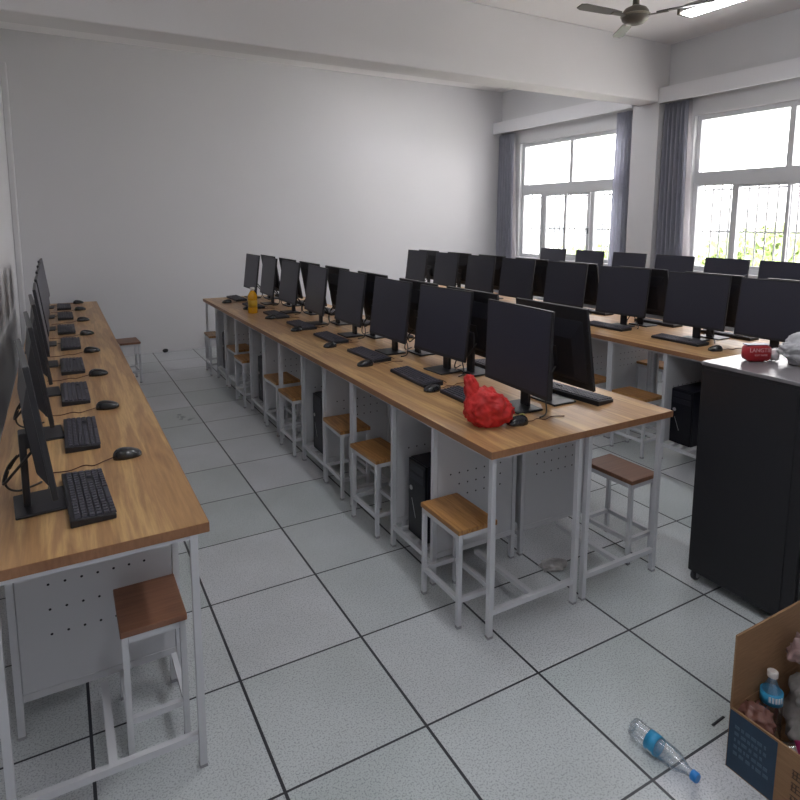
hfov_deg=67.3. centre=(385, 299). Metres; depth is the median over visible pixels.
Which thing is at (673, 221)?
curtain
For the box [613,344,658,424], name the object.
frame
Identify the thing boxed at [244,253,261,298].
monitor
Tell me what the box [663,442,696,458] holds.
slatted shelf
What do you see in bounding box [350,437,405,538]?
stool
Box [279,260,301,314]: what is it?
monitor
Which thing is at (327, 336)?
keyboard
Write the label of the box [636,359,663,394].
stool
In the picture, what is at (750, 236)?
tree
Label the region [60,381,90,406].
keyboard
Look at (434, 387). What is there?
mouse
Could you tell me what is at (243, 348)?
stool
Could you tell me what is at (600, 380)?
stool
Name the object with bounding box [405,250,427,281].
monitor
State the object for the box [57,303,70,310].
keyboard
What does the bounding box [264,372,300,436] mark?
stool
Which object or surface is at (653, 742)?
water bottle
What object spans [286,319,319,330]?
keyboard
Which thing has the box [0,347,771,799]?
floor
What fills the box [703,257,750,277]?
monitor
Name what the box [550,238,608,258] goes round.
tree
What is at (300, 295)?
monitor
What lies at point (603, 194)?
window grille
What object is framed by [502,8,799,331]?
wall
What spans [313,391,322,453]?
computer tower
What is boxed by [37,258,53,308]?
monitor
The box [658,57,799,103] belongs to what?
trim
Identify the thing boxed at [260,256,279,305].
monitor
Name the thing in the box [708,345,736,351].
mouse
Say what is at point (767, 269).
monitor
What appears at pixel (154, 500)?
desktop
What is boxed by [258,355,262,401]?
computer tower
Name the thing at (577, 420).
desktop
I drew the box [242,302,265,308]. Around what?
keyboard
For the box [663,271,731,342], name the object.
monitor
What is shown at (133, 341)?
stool
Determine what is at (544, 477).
frame
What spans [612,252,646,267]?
monitor
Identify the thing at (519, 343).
monitor
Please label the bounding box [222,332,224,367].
computer tower
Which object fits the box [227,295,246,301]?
keyboard
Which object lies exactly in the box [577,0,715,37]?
ceiling fan
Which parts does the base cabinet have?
door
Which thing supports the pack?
on the base cabinet
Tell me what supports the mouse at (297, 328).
on the desktop at (577, 420)
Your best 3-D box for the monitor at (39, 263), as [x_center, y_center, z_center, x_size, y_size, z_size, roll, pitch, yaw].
[-3.135,-0.080,5.487,0.174,0.498,0.475,-4,9,-27]
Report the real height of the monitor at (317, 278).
0.498 m
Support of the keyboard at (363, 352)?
on the desktop at (577, 420)
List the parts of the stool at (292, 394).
leg, seat, seat rail, leg, leg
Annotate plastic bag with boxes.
[463,374,514,427]
[776,332,799,365]
[786,632,799,663]
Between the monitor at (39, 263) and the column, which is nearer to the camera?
the monitor at (39, 263)
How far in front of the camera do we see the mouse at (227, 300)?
6.48 m
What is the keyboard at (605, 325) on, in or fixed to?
on the countertop
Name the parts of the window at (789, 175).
sill, sash, sash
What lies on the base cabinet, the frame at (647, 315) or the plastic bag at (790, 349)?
the plastic bag at (790, 349)
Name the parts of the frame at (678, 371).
leg, leg, rail, rail, leg, panel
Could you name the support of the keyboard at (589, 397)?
on the desktop at (577, 420)
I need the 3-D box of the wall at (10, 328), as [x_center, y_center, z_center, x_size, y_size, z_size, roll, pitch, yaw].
[-1.976,-0.523,2.485,0.200,3.780,9.860,-4,9,-28]
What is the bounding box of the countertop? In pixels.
[438,285,782,360]
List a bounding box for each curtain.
[495,133,515,292]
[608,111,632,265]
[655,99,692,259]
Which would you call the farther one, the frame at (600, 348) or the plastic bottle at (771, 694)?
the frame at (600, 348)
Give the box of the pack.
[741,343,779,361]
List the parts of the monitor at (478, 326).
mount plate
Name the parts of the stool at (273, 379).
leg, leg, seat rail, seat, leg, leg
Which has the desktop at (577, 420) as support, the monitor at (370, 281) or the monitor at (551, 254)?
the monitor at (370, 281)
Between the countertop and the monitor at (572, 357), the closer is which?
the monitor at (572, 357)
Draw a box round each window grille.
[529,191,611,258]
[699,184,799,265]
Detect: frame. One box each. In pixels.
[0,534,207,799]
[205,303,249,385]
[235,319,300,422]
[279,343,390,507]
[351,383,583,639]
[390,405,390,442]
[515,419,664,600]
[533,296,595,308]
[591,337,650,437]
[606,341,701,458]
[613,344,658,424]
[646,314,662,360]
[651,353,658,425]
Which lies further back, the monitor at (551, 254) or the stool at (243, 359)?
the monitor at (551, 254)
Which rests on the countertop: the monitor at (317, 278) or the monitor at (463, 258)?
the monitor at (463, 258)
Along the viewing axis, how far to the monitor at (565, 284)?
5.61 m
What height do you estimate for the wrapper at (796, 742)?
0.100 m
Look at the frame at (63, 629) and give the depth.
1.98 m
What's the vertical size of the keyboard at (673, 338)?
0.028 m
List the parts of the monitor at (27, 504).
mount plate, panel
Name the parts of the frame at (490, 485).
leg, foot rail, leg, panel, leg, rail, panel, leg, rail, leg, foot rail, leg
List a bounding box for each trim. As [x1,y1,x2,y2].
[0,61,25,346]
[493,100,632,134]
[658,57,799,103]
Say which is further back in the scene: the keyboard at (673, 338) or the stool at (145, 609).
the keyboard at (673, 338)
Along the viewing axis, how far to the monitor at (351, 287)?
4.63 m
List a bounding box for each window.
[516,129,615,265]
[690,100,799,278]
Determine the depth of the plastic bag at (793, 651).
1.91 m
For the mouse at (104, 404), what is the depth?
2.85 m
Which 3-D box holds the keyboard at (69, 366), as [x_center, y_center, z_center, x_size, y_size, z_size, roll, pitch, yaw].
[-1.930,0.400,3.655,0.171,0.028,0.390,-4,9,-29]
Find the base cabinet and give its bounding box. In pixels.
[688,348,799,614]
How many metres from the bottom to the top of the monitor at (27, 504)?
0.498 m
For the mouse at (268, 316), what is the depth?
5.44 m
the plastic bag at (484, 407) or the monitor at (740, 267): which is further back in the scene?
the monitor at (740, 267)
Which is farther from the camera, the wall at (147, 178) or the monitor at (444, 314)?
the wall at (147, 178)
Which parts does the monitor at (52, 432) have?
panel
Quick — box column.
[625,102,667,267]
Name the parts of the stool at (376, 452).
leg, seat, seat rail, leg, leg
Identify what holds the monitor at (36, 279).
on the desktop at (154, 500)
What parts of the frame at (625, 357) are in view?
panel, leg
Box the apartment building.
[527,208,799,256]
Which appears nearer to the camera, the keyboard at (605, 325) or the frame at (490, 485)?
the frame at (490, 485)
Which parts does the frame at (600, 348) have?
panel, leg, leg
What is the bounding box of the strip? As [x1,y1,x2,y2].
[711,716,724,725]
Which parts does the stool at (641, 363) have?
leg, seat, seat rail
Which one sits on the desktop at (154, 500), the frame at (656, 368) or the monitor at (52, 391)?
the monitor at (52, 391)
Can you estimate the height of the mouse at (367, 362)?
0.042 m
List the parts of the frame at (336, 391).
leg, foot rail, leg, panel, rail, leg, leg, panel, rail, foot rail, leg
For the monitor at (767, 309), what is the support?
on the countertop
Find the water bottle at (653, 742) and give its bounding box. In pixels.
[628,718,700,783]
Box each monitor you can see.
[2,338,66,519]
[13,311,63,440]
[25,282,57,367]
[28,294,60,396]
[34,274,56,346]
[35,267,55,330]
[36,262,54,318]
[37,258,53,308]
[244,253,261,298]
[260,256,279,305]
[261,254,279,299]
[279,258,302,306]
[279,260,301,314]
[299,261,326,314]
[304,265,329,326]
[325,265,350,325]
[334,270,366,338]
[358,271,387,338]
[370,277,412,356]
[399,278,438,355]
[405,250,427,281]
[414,284,473,376]
[419,249,438,282]
[433,252,459,287]
[447,286,498,376]
[448,252,471,287]
[465,255,495,292]
[479,254,505,298]
[485,299,554,417]
[498,258,535,298]
[516,257,548,299]
[516,297,595,406]
[540,248,566,261]
[543,261,588,307]
[559,261,598,313]
[575,250,604,276]
[595,266,651,328]
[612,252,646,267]
[619,266,668,326]
[654,254,694,271]
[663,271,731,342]
[685,271,745,339]
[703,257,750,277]
[734,277,799,348]
[757,260,799,279]
[768,278,799,281]
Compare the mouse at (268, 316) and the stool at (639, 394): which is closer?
the stool at (639, 394)
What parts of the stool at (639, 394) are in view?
leg, leg, seat, leg, seat rail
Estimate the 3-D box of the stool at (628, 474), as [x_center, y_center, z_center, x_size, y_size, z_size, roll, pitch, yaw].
[1.210,1.077,3.123,0.200,0.440,0.296,-4,9,-30]
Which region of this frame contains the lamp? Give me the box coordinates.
[677,0,743,16]
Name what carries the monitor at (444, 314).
on the desktop at (577, 420)
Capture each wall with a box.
[0,28,502,355]
[0,80,21,439]
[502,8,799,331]
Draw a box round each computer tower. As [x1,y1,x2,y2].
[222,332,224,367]
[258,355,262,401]
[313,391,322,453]
[409,452,430,543]
[669,382,700,447]
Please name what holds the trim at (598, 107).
attached to the wall at (775, 38)
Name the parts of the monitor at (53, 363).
panel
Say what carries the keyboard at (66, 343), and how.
on the desktop at (154, 500)
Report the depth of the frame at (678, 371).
4.30 m
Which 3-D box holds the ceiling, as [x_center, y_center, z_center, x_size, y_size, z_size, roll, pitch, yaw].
[1.203,-2.700,3.942,7.440,0.150,10.260,-4,9,-28]
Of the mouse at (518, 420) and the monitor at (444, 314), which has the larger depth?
the monitor at (444, 314)
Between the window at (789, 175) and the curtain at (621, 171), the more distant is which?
the curtain at (621, 171)
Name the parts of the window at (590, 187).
sash, sill, sash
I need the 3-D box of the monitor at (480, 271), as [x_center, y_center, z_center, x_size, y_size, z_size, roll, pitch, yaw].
[1.065,-0.243,6.712,0.174,0.498,0.475,-4,9,-29]
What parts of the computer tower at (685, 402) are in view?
panel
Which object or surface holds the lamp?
hanging from the ceiling
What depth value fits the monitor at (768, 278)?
4.07 m
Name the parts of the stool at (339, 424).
leg, leg, seat rail, seat, leg, leg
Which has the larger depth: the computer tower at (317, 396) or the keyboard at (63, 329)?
the keyboard at (63, 329)
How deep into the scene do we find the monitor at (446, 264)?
7.26 m
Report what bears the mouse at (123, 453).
on the desktop at (154, 500)
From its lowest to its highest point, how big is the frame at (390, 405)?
0.776 m
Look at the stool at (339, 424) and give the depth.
3.73 m
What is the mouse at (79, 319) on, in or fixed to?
on the desktop at (154, 500)
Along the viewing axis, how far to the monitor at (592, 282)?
5.58 m
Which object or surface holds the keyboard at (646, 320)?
on the countertop
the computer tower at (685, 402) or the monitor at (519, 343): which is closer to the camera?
the monitor at (519, 343)
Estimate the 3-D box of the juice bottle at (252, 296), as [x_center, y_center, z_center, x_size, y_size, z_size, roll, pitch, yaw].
[-1.279,0.004,5.787,0.092,0.250,0.092,-4,9,-28]
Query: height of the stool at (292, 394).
0.440 m
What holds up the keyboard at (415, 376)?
on the desktop at (577, 420)
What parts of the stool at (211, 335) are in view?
leg, seat, leg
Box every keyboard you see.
[48,468,116,527]
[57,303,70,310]
[57,312,73,320]
[57,324,75,334]
[58,337,80,350]
[58,357,84,375]
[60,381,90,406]
[63,416,100,453]
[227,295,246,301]
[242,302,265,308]
[263,310,289,318]
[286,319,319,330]
[313,331,351,343]
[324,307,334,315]
[347,346,393,362]
[390,366,446,387]
[440,385,465,403]
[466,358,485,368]
[553,381,612,405]
[585,308,613,315]
[590,320,631,331]
[634,318,682,327]
[651,333,708,346]
[701,329,758,340]
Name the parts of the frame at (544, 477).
panel, leg, panel, leg, rail, foot rail, rail, leg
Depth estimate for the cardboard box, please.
1.87 m
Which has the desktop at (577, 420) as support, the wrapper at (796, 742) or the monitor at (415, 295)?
the monitor at (415, 295)
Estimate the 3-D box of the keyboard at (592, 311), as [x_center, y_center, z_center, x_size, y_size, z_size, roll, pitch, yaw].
[1.994,0.111,5.821,0.171,0.028,0.390,-4,9,-29]
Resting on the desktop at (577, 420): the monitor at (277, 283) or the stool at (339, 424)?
the monitor at (277, 283)
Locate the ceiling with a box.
[0,0,799,91]
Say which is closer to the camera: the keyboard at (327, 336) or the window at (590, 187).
the keyboard at (327, 336)
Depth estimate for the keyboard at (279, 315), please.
5.58 m
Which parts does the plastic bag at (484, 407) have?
handle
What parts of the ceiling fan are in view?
blade, blade, motor, blade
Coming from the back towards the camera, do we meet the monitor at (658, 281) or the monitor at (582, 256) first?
the monitor at (582, 256)
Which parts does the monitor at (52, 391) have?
panel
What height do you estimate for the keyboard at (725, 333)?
0.028 m
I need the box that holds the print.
[726,709,777,799]
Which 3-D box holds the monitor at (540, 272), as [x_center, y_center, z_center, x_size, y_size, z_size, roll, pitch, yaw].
[1.542,-0.185,6.291,0.174,0.495,0.475,-4,9,-29]
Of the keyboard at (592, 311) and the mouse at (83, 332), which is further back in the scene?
the keyboard at (592, 311)
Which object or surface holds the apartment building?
on the ground
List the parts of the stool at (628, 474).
leg, seat rail, seat, leg, leg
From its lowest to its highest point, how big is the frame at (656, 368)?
0.776 m
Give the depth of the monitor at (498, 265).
6.75 m
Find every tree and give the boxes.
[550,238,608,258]
[696,220,799,266]
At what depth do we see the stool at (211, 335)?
6.65 m
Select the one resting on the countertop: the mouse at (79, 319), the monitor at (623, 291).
the monitor at (623, 291)
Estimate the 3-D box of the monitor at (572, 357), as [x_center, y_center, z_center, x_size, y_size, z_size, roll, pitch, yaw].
[0.824,0.258,2.967,0.174,0.495,0.475,-4,9,-29]
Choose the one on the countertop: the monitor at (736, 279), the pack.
the monitor at (736, 279)
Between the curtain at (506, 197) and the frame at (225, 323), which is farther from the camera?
the curtain at (506, 197)
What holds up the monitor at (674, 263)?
on the countertop
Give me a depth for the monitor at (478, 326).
3.46 m
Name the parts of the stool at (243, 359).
leg, seat, leg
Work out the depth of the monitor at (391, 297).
4.03 m
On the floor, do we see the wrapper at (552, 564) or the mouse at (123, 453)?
the wrapper at (552, 564)
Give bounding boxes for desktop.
[0,301,209,581]
[203,294,672,459]
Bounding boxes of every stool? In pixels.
[113,573,190,755]
[116,337,142,382]
[204,331,222,375]
[226,343,249,387]
[234,353,262,407]
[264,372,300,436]
[278,385,317,456]
[323,413,370,500]
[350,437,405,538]
[421,493,496,629]
[589,454,653,565]
[594,374,605,386]
[610,386,661,458]
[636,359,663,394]
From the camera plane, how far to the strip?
2.05 m
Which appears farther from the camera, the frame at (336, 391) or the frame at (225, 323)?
the frame at (225, 323)
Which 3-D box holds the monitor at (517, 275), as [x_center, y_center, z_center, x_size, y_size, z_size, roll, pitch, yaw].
[1.356,-0.172,6.181,0.174,0.498,0.475,-4,9,-30]
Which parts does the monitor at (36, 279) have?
panel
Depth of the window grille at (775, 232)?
6.79 m
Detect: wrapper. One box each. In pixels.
[538,557,566,571]
[738,699,777,735]
[780,739,799,753]
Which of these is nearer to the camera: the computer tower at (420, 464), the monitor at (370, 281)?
the computer tower at (420, 464)
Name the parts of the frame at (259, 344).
leg, leg, panel, leg, leg, panel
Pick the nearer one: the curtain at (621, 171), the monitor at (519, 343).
the monitor at (519, 343)
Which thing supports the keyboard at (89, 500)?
on the desktop at (154, 500)
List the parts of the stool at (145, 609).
leg, leg, seat, seat rail, leg, leg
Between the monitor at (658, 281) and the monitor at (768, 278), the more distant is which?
the monitor at (658, 281)
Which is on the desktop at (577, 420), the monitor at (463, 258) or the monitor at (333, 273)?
the monitor at (333, 273)
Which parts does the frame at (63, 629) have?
leg, leg, panel, panel, rail, foot rail, rail, leg, leg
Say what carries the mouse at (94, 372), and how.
on the desktop at (154, 500)
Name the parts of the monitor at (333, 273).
panel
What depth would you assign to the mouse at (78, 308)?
5.95 m
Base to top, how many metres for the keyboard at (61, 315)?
0.028 m
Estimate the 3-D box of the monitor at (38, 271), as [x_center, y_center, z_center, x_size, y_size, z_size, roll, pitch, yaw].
[-2.796,0.001,4.885,0.174,0.498,0.475,-4,9,-27]
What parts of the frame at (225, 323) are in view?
leg, leg, panel, leg, panel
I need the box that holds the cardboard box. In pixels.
[725,600,799,799]
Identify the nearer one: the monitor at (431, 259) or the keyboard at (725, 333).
the keyboard at (725, 333)
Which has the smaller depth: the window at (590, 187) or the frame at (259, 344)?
the frame at (259, 344)
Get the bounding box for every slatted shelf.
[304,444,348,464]
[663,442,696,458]
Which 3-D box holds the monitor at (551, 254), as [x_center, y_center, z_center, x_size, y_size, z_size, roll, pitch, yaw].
[2.337,-0.470,8.415,0.174,0.498,0.475,-4,9,-29]
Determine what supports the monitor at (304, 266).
on the desktop at (577, 420)
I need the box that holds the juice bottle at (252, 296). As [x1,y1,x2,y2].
[248,287,257,313]
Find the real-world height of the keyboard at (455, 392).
0.028 m
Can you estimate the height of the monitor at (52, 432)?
0.498 m
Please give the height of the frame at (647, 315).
0.776 m
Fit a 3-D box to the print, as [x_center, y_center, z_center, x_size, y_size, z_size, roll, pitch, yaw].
[1.103,1.371,1.814,0.001,0.195,0.140,-4,9,-28]
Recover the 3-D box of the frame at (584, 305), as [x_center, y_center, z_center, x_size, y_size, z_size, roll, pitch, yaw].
[2.534,0.279,7.830,0.495,0.776,1.292,-4,9,-28]
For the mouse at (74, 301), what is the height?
0.042 m
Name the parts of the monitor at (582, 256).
panel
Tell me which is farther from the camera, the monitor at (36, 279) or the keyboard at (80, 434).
the monitor at (36, 279)
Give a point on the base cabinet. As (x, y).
(745, 533)
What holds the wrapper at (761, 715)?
in the cardboard box
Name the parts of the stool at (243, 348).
leg, seat, seat rail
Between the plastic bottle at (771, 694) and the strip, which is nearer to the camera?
the plastic bottle at (771, 694)
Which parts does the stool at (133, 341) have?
seat, seat rail, leg, leg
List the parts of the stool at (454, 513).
leg, leg, seat rail, seat, leg, leg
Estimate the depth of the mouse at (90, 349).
4.06 m
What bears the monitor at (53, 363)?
on the desktop at (154, 500)
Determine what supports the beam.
attached to the wall at (775, 38)
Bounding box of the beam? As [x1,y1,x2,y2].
[0,0,670,105]
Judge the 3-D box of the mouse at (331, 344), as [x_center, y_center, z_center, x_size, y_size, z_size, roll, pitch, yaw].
[-0.311,0.307,4.315,0.313,0.042,0.061,-6,10,-39]
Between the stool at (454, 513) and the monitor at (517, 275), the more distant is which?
the monitor at (517, 275)
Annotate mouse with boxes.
[47,369,107,381]
[50,330,93,338]
[51,300,83,305]
[51,306,85,312]
[52,317,89,324]
[52,346,99,356]
[53,400,119,415]
[53,447,141,472]
[222,299,231,302]
[265,315,298,318]
[291,326,318,331]
[323,341,358,347]
[357,359,401,366]
[423,382,463,392]
[506,415,554,426]
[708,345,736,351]
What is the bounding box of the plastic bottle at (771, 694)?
[760,668,783,739]
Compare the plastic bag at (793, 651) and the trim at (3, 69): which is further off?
the trim at (3, 69)

